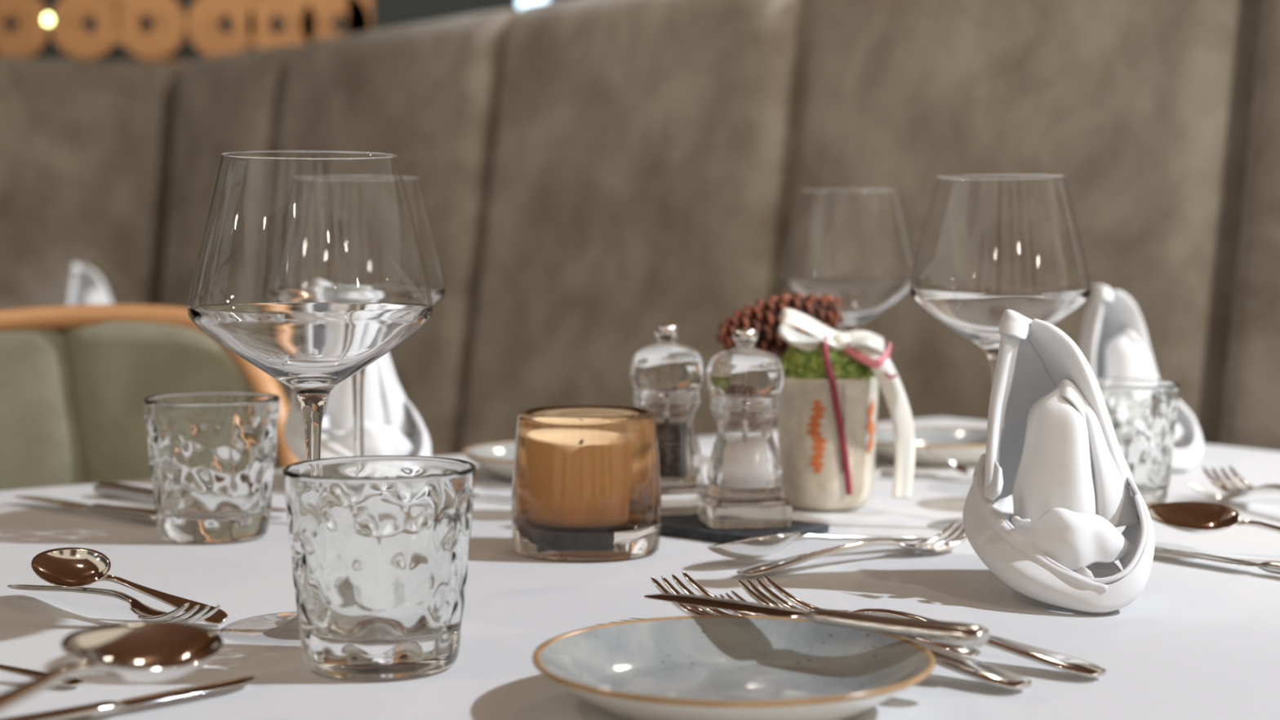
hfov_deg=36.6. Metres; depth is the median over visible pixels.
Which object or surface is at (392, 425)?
folded napkin
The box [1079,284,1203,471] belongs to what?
folded napkin
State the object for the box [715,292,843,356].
pine cone
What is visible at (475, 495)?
knife
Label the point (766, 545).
bowl
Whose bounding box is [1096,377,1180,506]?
water tumbler
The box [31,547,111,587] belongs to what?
bowl
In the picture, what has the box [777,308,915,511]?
pot
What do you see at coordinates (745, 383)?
mill
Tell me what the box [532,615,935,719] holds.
plate
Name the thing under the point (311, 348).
wine glass
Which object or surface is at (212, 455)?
water tumbler
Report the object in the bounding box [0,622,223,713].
spoon
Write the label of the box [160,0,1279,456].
booth backrest
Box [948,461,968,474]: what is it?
bowl
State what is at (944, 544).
fork
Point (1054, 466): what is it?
folded napkin
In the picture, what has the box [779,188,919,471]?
wine glass
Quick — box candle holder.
[511,405,662,560]
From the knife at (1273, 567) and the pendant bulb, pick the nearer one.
the knife at (1273, 567)
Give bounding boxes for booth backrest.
[0,56,177,310]
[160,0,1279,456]
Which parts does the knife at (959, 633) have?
blade, handle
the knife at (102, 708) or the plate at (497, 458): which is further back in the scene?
the plate at (497, 458)
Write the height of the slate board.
0.006 m
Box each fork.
[0,664,84,686]
[6,584,221,623]
[650,571,1031,688]
[713,590,981,656]
[736,520,967,576]
[737,574,1106,676]
[1187,483,1279,500]
[1202,465,1279,495]
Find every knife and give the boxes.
[0,674,257,719]
[13,495,156,524]
[93,481,286,511]
[473,493,511,500]
[644,593,989,647]
[880,471,973,478]
[1154,546,1279,574]
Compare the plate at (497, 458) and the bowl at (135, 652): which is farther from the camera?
the plate at (497, 458)
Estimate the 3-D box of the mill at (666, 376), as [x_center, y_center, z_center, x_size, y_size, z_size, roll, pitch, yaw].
[0.018,0.039,1.327,0.055,0.128,0.055,-1,4,-20]
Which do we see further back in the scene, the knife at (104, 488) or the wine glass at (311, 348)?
the knife at (104, 488)
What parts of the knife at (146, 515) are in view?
blade, handle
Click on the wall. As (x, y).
(386, 13)
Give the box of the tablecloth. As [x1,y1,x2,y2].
[0,417,1279,719]
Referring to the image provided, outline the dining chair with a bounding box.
[0,304,300,490]
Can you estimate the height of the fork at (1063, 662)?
0.016 m
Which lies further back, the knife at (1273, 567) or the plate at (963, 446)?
the plate at (963, 446)
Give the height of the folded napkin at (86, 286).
0.154 m
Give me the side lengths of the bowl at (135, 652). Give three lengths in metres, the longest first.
0.077 x 0.051 x 0.014 m
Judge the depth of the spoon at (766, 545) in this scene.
1.14 m
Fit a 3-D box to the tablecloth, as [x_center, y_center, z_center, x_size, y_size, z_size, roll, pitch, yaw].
[0.205,0.265,1.102,1.540,0.282,1.601,-3,5,-37]
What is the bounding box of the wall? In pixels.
[0,0,555,61]
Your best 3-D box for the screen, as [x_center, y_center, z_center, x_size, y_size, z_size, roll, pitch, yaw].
[-1.721,-0.425,5.584,1.905,2.032,0.050,0,4,0]
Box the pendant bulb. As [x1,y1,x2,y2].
[44,0,52,23]
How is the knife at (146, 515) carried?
on the tablecloth
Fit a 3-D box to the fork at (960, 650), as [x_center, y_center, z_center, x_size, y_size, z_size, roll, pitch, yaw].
[0.093,0.120,0.881,0.137,0.011,0.018,3,5,38]
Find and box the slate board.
[660,514,830,542]
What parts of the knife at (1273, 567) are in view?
blade, handle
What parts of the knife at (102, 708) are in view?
handle, blade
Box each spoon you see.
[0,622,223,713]
[31,547,227,624]
[706,532,928,559]
[920,447,968,474]
[1146,501,1279,533]
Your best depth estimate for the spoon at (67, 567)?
1.00 m
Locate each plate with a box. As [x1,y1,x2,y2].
[461,440,515,480]
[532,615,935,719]
[875,426,986,466]
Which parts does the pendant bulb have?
cord, bulb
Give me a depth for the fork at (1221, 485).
1.42 m
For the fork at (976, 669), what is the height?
0.018 m
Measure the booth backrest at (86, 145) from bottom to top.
1.352 m
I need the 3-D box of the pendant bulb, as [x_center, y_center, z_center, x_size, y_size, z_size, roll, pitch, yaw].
[-1.608,-1.455,5.219,0.022,1.086,0.022,0,4,0]
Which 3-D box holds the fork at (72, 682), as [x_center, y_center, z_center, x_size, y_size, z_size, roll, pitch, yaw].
[-0.295,0.135,0.853,0.114,0.010,0.015,1,4,20]
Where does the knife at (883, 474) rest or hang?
on the tablecloth
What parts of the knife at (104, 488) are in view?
handle, blade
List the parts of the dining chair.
backrest, backrest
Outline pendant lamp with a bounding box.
[517,0,548,8]
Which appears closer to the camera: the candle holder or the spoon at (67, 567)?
the spoon at (67, 567)
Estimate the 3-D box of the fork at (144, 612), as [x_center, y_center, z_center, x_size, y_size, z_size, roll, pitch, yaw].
[-0.276,0.120,0.989,0.175,0.017,0.023,3,5,42]
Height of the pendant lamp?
0.970 m
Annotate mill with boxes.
[629,324,707,515]
[698,328,791,528]
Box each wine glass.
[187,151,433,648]
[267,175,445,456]
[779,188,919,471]
[909,174,1091,533]
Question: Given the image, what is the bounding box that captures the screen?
[0,0,373,64]
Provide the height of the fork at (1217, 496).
0.011 m
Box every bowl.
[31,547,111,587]
[60,622,223,683]
[706,532,800,559]
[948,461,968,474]
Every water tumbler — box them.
[142,391,279,543]
[282,455,475,679]
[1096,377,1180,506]
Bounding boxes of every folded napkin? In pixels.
[67,262,113,305]
[284,278,431,461]
[962,309,1155,613]
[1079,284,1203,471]
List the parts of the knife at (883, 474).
handle, blade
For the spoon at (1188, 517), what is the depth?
1.20 m
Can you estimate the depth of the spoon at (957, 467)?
1.56 m
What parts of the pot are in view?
pot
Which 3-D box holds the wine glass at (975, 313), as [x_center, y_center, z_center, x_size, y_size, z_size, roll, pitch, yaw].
[0.237,-0.004,1.280,0.118,0.234,0.118,-1,4,-8]
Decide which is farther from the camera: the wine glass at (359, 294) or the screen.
the screen
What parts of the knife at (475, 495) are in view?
handle, blade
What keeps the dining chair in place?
on the floor
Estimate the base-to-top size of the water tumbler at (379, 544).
0.090 m
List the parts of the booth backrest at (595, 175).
backrest panel, backrest panel, backrest panel, backrest panel, backrest panel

